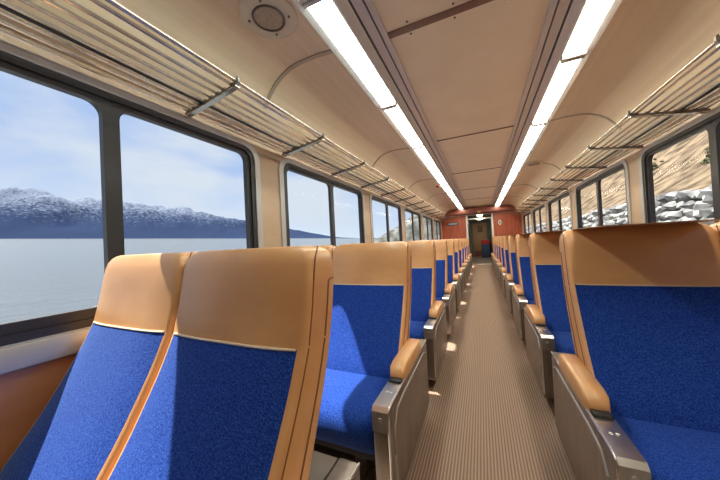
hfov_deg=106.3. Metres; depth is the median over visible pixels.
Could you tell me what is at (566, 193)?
window
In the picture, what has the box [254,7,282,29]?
grille
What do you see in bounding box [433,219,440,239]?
window
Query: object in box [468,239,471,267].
seat
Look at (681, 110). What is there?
luggage rack
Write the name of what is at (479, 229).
end door
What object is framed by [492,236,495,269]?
seat
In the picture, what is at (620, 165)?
window
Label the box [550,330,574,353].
seat cushion
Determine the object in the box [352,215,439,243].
headland
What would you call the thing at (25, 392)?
wall
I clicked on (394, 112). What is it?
ceiling light
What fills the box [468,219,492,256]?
wall
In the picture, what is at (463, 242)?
seat
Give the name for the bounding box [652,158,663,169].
shrub
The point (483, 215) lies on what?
ceiling
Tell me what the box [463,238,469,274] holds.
seat
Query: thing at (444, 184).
ceiling light
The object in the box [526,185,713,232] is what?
stone embankment
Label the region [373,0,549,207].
ceiling
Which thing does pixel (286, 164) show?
window
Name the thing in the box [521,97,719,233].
wall
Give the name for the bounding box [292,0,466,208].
light fixture
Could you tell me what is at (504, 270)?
seat
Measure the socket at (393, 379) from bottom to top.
0.012 m
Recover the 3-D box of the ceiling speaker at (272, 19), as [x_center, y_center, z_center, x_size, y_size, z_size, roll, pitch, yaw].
[-0.469,-1.142,1.389,0.290,0.019,0.290,-3,-1,24]
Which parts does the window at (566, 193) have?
sash, sash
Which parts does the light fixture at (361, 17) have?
rail, rail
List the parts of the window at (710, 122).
sash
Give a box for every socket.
[389,376,402,383]
[590,408,613,419]
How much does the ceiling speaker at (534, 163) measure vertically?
0.019 m
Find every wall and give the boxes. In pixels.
[0,25,442,471]
[442,205,521,238]
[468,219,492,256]
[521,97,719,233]
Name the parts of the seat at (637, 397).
armrest, backrest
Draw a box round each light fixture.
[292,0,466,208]
[490,0,621,205]
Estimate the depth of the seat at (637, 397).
1.05 m
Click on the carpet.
(488, 416)
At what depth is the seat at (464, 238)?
8.67 m
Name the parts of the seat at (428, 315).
backrest, armrest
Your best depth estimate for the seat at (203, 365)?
0.73 m
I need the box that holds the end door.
[472,223,486,256]
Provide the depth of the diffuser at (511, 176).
5.54 m
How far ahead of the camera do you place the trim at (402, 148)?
3.57 m
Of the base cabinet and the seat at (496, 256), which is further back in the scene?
the base cabinet
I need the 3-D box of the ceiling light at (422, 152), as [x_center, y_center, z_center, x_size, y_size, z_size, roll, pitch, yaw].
[0.965,-1.187,3.938,0.134,0.054,1.155,-3,-1,24]
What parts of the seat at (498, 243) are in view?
backrest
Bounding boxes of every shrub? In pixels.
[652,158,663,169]
[699,147,709,164]
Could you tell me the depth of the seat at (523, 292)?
2.91 m
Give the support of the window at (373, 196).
in the wall at (25, 392)
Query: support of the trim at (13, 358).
attached to the wall at (25, 392)
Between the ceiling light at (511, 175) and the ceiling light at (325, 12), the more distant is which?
the ceiling light at (511, 175)
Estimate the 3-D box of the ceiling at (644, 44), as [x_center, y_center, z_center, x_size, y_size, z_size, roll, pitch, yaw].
[3.044,-1.121,4.243,0.765,0.410,13.450,-3,-1,24]
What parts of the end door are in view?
kick plate, window panel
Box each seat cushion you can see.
[316,368,389,454]
[409,321,425,338]
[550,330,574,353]
[611,414,719,479]
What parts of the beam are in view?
rod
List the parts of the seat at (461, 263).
backrest, armrest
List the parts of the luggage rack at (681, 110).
rail, rail, rail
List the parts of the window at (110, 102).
sash, sash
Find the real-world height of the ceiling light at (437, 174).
0.054 m
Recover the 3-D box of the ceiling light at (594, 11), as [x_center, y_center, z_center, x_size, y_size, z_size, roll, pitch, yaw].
[1.194,-1.237,1.282,0.134,0.054,1.155,-3,-1,24]
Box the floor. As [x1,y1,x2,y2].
[313,257,554,479]
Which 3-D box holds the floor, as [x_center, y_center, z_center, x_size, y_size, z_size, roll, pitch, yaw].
[3.362,1.066,7.406,3.200,0.100,19.450,-3,-1,24]
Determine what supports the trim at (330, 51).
attached to the ceiling at (321, 93)
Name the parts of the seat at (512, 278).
armrest, backrest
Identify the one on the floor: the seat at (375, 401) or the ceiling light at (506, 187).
the seat at (375, 401)
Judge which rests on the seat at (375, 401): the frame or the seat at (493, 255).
the frame
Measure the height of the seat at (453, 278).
1.083 m
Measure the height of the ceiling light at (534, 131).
0.054 m
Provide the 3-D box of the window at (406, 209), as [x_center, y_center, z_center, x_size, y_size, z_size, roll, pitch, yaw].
[1.311,-0.203,6.605,0.050,1.070,1.760,-3,-1,24]
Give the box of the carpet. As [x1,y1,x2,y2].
[406,264,575,479]
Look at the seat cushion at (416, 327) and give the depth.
2.04 m
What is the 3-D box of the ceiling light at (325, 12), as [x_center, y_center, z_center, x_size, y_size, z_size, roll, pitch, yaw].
[0.012,-1.169,1.812,0.134,0.054,1.155,-3,-1,24]
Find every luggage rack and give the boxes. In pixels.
[0,0,450,220]
[510,34,719,214]
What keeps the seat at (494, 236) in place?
on the floor
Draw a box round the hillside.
[525,130,711,226]
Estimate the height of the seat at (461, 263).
1.083 m
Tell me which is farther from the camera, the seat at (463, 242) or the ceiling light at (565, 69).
the seat at (463, 242)
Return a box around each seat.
[0,245,359,479]
[315,241,428,479]
[403,240,447,379]
[432,239,455,333]
[442,239,460,310]
[452,239,464,296]
[458,239,466,286]
[461,239,468,279]
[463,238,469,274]
[464,238,470,270]
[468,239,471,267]
[491,236,494,266]
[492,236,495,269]
[494,236,497,274]
[495,236,500,279]
[497,235,504,287]
[500,235,509,297]
[505,234,518,313]
[511,233,534,340]
[523,222,715,398]
[550,219,719,479]
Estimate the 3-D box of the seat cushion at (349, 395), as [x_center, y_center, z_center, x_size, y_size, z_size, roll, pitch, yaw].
[-0.067,0.779,1.356,0.496,0.180,0.512,-3,-1,24]
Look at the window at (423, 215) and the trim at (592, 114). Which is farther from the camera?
the window at (423, 215)
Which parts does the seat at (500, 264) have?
armrest, backrest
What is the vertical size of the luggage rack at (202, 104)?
0.112 m
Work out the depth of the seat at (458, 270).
5.06 m
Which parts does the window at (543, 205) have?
sash, sash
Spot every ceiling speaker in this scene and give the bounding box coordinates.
[238,0,297,38]
[524,160,544,165]
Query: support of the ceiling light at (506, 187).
attached to the light fixture at (562, 17)
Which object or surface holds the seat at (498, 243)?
on the floor
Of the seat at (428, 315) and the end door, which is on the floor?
the seat at (428, 315)
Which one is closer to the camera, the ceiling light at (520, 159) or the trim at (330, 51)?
the trim at (330, 51)
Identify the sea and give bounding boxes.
[0,238,376,322]
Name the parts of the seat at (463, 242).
backrest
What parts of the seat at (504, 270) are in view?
armrest, backrest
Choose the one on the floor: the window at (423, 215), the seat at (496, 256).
the seat at (496, 256)
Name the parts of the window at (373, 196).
sash, sash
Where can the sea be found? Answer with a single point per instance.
(39, 277)
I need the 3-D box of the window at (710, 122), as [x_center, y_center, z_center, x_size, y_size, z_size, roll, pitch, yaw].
[2.388,-0.326,1.804,0.050,1.070,1.760,-3,-1,24]
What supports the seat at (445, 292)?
on the floor
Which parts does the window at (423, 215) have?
sash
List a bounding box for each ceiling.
[0,0,457,219]
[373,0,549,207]
[467,214,490,220]
[501,0,719,213]
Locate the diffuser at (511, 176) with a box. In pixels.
[506,173,516,183]
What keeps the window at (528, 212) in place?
in the wall at (632, 158)
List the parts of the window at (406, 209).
sash, sash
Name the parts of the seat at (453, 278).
backrest, armrest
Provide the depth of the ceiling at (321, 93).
1.67 m
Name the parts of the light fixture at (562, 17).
rail, rail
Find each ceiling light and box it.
[302,0,395,108]
[382,103,422,148]
[413,147,436,169]
[431,169,444,182]
[440,181,450,191]
[447,191,454,197]
[502,184,510,191]
[505,172,518,184]
[510,155,526,172]
[518,123,546,155]
[532,55,585,125]
[561,0,612,60]
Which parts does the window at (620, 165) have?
sash, sash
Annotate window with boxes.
[0,39,263,348]
[278,158,366,246]
[369,193,402,242]
[404,207,421,240]
[422,214,433,239]
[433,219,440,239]
[523,210,532,233]
[532,203,546,232]
[547,189,572,230]
[574,160,631,228]
[638,105,719,222]
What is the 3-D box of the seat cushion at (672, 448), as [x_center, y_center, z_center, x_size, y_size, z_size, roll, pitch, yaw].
[1.092,0.712,0.836,0.496,0.180,0.512,-3,-1,24]
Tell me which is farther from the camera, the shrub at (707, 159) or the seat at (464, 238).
the shrub at (707, 159)
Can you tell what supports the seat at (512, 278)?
on the floor
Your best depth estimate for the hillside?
15.59 m
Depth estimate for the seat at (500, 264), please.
5.65 m
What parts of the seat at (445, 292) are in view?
backrest, armrest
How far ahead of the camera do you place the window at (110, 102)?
1.20 m
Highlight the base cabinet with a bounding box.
[481,240,489,257]
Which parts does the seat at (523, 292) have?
armrest, backrest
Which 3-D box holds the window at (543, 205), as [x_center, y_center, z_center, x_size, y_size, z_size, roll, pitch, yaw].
[4.804,-0.372,7.197,0.050,1.070,1.760,-3,-1,24]
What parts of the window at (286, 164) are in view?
sash, sash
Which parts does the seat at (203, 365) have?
backrest, backrest, armrest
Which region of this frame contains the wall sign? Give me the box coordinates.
[447,222,457,225]
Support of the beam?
attached to the wall at (511, 224)
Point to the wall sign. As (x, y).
(455, 223)
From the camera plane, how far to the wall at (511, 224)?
10.60 m
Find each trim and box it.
[0,328,89,374]
[263,49,335,108]
[370,148,409,171]
[466,213,493,238]
[550,113,620,129]
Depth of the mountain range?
2624.16 m
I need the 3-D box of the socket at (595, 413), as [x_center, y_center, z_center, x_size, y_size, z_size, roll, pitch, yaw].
[0.788,0.569,0.882,0.052,0.012,0.035,-3,-1,24]
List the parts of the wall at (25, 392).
panel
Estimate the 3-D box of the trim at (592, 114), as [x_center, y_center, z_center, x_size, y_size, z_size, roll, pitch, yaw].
[2.251,-1.164,2.724,0.574,0.226,0.028,-3,-1,24]
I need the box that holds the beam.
[445,205,515,216]
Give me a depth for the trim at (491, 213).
10.64 m
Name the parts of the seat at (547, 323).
armrest, backrest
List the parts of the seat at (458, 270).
backrest, armrest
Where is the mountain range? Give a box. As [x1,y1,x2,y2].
[0,187,342,238]
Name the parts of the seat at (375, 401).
leg, backrest, armrest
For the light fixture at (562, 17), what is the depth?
1.98 m
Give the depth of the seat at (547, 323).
1.96 m
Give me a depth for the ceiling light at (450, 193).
7.16 m

